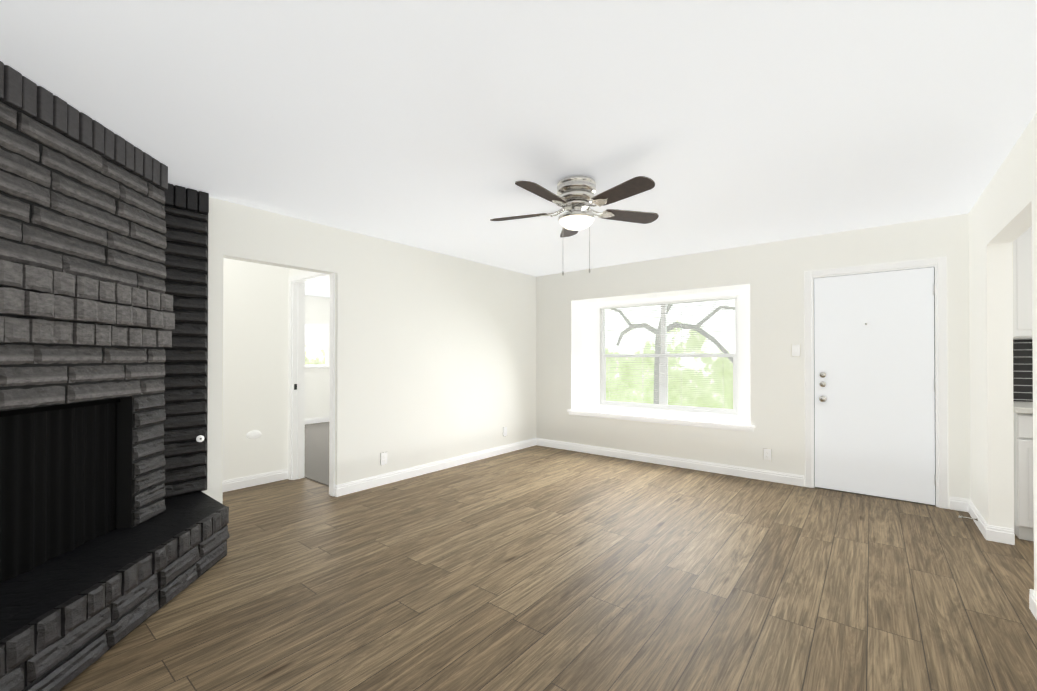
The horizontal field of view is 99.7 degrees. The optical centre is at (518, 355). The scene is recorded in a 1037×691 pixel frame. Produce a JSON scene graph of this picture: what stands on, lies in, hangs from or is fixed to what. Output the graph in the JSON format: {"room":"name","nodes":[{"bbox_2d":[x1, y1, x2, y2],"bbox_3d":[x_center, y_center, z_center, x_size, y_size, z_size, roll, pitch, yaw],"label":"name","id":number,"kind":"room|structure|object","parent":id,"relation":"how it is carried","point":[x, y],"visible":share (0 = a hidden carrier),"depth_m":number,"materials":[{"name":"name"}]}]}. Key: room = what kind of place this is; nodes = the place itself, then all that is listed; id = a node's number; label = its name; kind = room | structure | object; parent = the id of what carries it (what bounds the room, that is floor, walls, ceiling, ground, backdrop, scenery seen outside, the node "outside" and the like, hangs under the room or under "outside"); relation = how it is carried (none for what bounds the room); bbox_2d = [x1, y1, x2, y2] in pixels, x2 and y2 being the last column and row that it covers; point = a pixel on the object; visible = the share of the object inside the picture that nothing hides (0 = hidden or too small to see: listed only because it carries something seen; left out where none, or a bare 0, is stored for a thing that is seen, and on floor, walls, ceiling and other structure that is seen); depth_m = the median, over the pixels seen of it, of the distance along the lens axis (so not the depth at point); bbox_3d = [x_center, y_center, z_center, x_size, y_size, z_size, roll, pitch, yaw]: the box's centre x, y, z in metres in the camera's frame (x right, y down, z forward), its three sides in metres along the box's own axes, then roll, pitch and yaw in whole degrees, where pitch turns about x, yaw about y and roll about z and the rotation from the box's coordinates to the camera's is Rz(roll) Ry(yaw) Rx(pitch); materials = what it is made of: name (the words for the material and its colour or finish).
{"room":"living room","nodes":[
{"label":"living room","id":0,"kind":"room"},
{"bbox_2d":[223,258,286,480],"bbox_3d":[-3.064,0.057,3.837,0.120,2.440,1.950,0,0,39],"label":"wall","id":1,"kind":"structure","parent":0,"point":[255,339],"depth_m":4.31,"materials":[{"name":"white paint"}]},
{"bbox_2d":[246,431,261,438],"bbox_3d":[-2.600,0.780,4.300,0.016,0.085,0.135,0,0,39],"label":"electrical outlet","id":2,"kind":"object","parent":1,"relation":"attached to","point":[253,434],"visible":1,"depth_m":4.29,"materials":[{"name":"white plastic"}]},
{"bbox_2d":[223,469,287,491],"bbox_3d":[-2.971,1.224,3.839,0.014,0.104,1.840,0,0,39],"label":"baseboard","id":3,"kind":"structure","parent":1,"relation":"attached to","point":[243,482],"depth_m":4.30,"materials":[{"name":"white wood"}]},
{"bbox_2d":[287,268,329,483],"bbox_3d":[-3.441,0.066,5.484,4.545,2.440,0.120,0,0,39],"label":"wall","id":4,"kind":"structure","parent":0,"point":[317,309],"depth_m":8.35,"materials":[{"name":"white paint"}]},
{"bbox_2d":[288,271,334,495],"bbox_3d":[-1.993,0.229,4.304,0.910,2.100,0.137,0,0,39],"label":"door frame","id":5,"kind":"structure","parent":4,"relation":"attached to","point":[296,390],"depth_m":4.52,"materials":[{"name":"white wood"}]},
{"bbox_2d":[305,416,328,423],"bbox_3d":[-4.167,1.236,7.996,0.014,0.104,2.890,0,0,39],"label":"baseboard","id":6,"kind":"structure","parent":4,"relation":"attached to","point":[320,419],"depth_m":8.38,"materials":[{"name":"white wood"}]},
{"bbox_2d":[305,322,329,367],"bbox_3d":[-4.102,-0.201,8.112,0.100,0.855,1.280,0,0,39],"label":"bedroom window","id":7,"kind":"structure","parent":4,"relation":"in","point":[326,353],"depth_m":8.46,"materials":[{"name":"white plastic"}]},
{"bbox_2d":[201,197,535,503],"bbox_3d":[-1.673,0.058,4.033,0.120,2.440,6.000,0,0,39],"label":"wall","id":8,"kind":"structure","parent":0,"point":[435,356],"depth_m":4.50,"materials":[{"name":"white paint"}]},
{"bbox_2d":[381,452,386,464],"bbox_3d":[-1.336,1.020,4.343,0.009,0.118,0.073,0,0,39],"label":"electrical outlet","id":9,"kind":"object","parent":8,"relation":"attached to","point":[383,457],"visible":1,"depth_m":4.34,"materials":[{"name":"grey plastic"}]},
{"bbox_2d":[334,438,534,496],"bbox_3d":[-0.703,1.231,5.123,0.014,0.104,3.014,0,0,39],"label":"baseboard","id":10,"kind":"structure","parent":8,"relation":"attached to","point":[371,482],"depth_m":4.71,"materials":[{"name":"white wood"}]},
{"bbox_2d":[503,427,506,435],"bbox_3d":[-0.177,1.003,5.780,0.009,0.118,0.073,0,0,39],"label":"electrical outlet","id":11,"kind":"object","parent":8,"relation":"attached to","point":[504,431],"visible":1,"depth_m":5.78,"materials":[{"name":"grey plastic"}]},
{"bbox_2d":[0,0,1036,297],"bbox_3d":[-0.279,-1.197,3.205,12.500,0.060,7.050,0,0,39],"label":"ceiling","id":12,"kind":"structure","parent":0,"point":[440,126],"depth_m":2.06,"materials":[{"name":"white paint"}]},
{"bbox_2d":[490,175,658,275],"bbox_3d":[0.363,-0.853,2.908,1.197,0.629,1.154,0,0,39],"label":"fan","id":13,"kind":"object","parent":12,"relation":"hanging from","point":[575,197],"visible":1,"depth_m":2.85,"materials":[{"name":"brown wood"}]},
{"bbox_2d":[59,445,1036,690],"bbox_3d":[-0.279,1.303,3.190,12.500,0.060,7.050,0,0,39],"label":"floor","id":14,"kind":"structure","parent":0,"point":[537,568],"depth_m":2.34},
{"bbox_2d":[0,61,228,690],"bbox_3d":[-2.186,0.047,2.025,0.872,2.436,2.318,0,0,-6],"label":"fireplace","id":15,"kind":"object","parent":14,"relation":"on","point":[114,520],"visible":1,"depth_m":2.12,"materials":[{"name":"black brick"}]},
{"bbox_2d":[304,422,328,485],"bbox_3d":[-2.458,1.286,6.637,4.380,0.014,2.920,0,0,39],"label":"carpet floor","id":16,"kind":"structure","parent":14,"relation":"on","point":[316,466],"depth_m":5.76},
{"bbox_2d":[1013,411,1033,540],"bbox_3d":[3.778,0.833,3.086,0.450,0.879,0.624,0,0,39],"label":"base cabinet","id":17,"kind":"object","parent":14,"relation":"on","point":[1023,424],"depth_m":2.97,"materials":[{"name":"white wood"}]},
{"bbox_2d":[1013,399,1032,414],"bbox_3d":[4.761,0.368,2.285,3.010,0.041,0.640,0,0,39],"label":"countertop","id":18,"kind":"structure","parent":17,"relation":"on","point":[1021,408],"depth_m":3.00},
{"bbox_2d":[536,213,1031,508],"bbox_3d":[1.625,0.067,5.574,12.320,2.440,0.540,0,0,39],"label":"wall","id":19,"kind":"structure","parent":0,"point":[764,282],"depth_m":4.59,"materials":[{"name":"white paint"}]},
{"bbox_2d":[567,407,754,431],"bbox_3d":[1.701,0.765,5.422,2.286,0.066,0.469,0,0,39],"label":"window sill","id":20,"kind":"structure","parent":19,"relation":"in","point":[709,422],"depth_m":5.18,"materials":[{"name":"white wood"}]},
{"bbox_2d":[535,438,803,486],"bbox_3d":[1.522,1.232,5.295,3.262,0.104,0.014,0,0,39],"label":"baseboard","id":21,"kind":"structure","parent":19,"relation":"attached to","point":[785,478],"depth_m":5.00,"materials":[{"name":"white wood"}]},
{"bbox_2d":[601,295,737,414],"bbox_3d":[1.878,0.000,5.650,1.780,1.395,0.055,0,0,39],"label":"window","id":22,"kind":"structure","parent":19,"relation":"in","point":[663,389],"depth_m":5.61,"materials":[{"name":"clear glass"}]},
{"bbox_2d":[599,295,736,415],"bbox_3d":[1.824,-0.002,5.583,1.768,1.389,0.046,0,0,39],"label":"window blinds","id":23,"kind":"object","parent":22,"relation":"attached to","point":[681,323],"visible":0.96,"depth_m":5.52,"materials":[{"name":"white plastic"}]},
{"bbox_2d":[763,448,771,460],"bbox_3d":[2.547,1.011,4.473,0.073,0.118,0.009,0,0,39],"label":"electrical outlet","id":24,"kind":"object","parent":19,"relation":"attached to","point":[767,454],"visible":1,"depth_m":4.47,"materials":[{"name":"grey plastic"}]},
{"bbox_2d":[791,345,799,356],"bbox_3d":[2.740,-0.050,4.321,0.073,0.118,0.013,0,0,39],"label":"light switch","id":25,"kind":"object","parent":19,"relation":"attached to","point":[795,350],"visible":1,"depth_m":4.32,"materials":[{"name":"grey plastic"}]},
{"bbox_2d":[814,267,935,505],"bbox_3d":[3.204,0.261,3.968,0.869,2.032,0.122,0,0,39],"label":"door","id":26,"kind":"structure","parent":19,"relation":"in","point":[874,384],"depth_m":3.95,"materials":[{"name":"white paint"}]},
{"bbox_2d":[804,257,947,508],"bbox_3d":[3.223,0.227,4.004,1.000,2.100,0.137,0,0,39],"label":"door frame","id":27,"kind":"structure","parent":19,"relation":"attached to","point":[940,264],"depth_m":3.70,"materials":[{"name":"white wood"}]},
{"bbox_2d":[1012,227,1031,342],"bbox_3d":[3.863,-0.527,3.199,0.450,0.801,0.354,0,0,39],"label":"upper cabinet","id":28,"kind":"object","parent":19,"relation":"attached to","point":[1021,246],"depth_m":3.16,"materials":[{"name":"white wood"}]},
{"bbox_2d":[969,113,1036,593],"bbox_3d":[1.846,0.042,1.196,0.120,2.440,6.000,0,0,39],"label":"wall","id":29,"kind":"structure","parent":0,"point":[1002,214],"depth_m":2.65,"materials":[{"name":"white paint"}]},
{"bbox_2d":[963,498,994,541],"bbox_3d":[3.452,1.221,3.289,0.014,0.104,0.714,0,0,39],"label":"baseboard","id":30,"kind":"structure","parent":29,"relation":"attached to","point":[988,531],"depth_m":3.19,"materials":[{"name":"white wood"}]},
{"bbox_2d":[1029,589,1036,619],"bbox_3d":[1.236,1.205,0.540,0.014,0.104,4.224,0,0,39],"label":"baseboard","id":31,"kind":"structure","parent":29,"relation":"attached to","point":[1032,595],"depth_m":2.14,"materials":[{"name":"white wood"}]},
{"label":"outside","id":32,"kind":"structure","parent":0,"visible":0},
{"bbox_2d":[605,299,734,408],"bbox_3d":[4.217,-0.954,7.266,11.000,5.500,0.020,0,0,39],"label":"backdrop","id":33,"kind":"structure","parent":32,"point":[725,362],"depth_m":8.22,"materials":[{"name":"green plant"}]},
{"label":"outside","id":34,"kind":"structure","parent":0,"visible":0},
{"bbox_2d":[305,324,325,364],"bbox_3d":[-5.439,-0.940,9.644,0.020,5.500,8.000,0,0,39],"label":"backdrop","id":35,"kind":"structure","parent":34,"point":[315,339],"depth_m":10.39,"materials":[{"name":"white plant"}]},
{"bbox_2d":[611,304,734,403],"bbox_3d":[2.666,0.249,7.726,2.729,2.754,0.150,0,0,39],"label":"tree","id":36,"kind":"object","parent":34,"point":[657,340],"depth_m":7.80,"materials":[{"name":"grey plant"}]}
]}

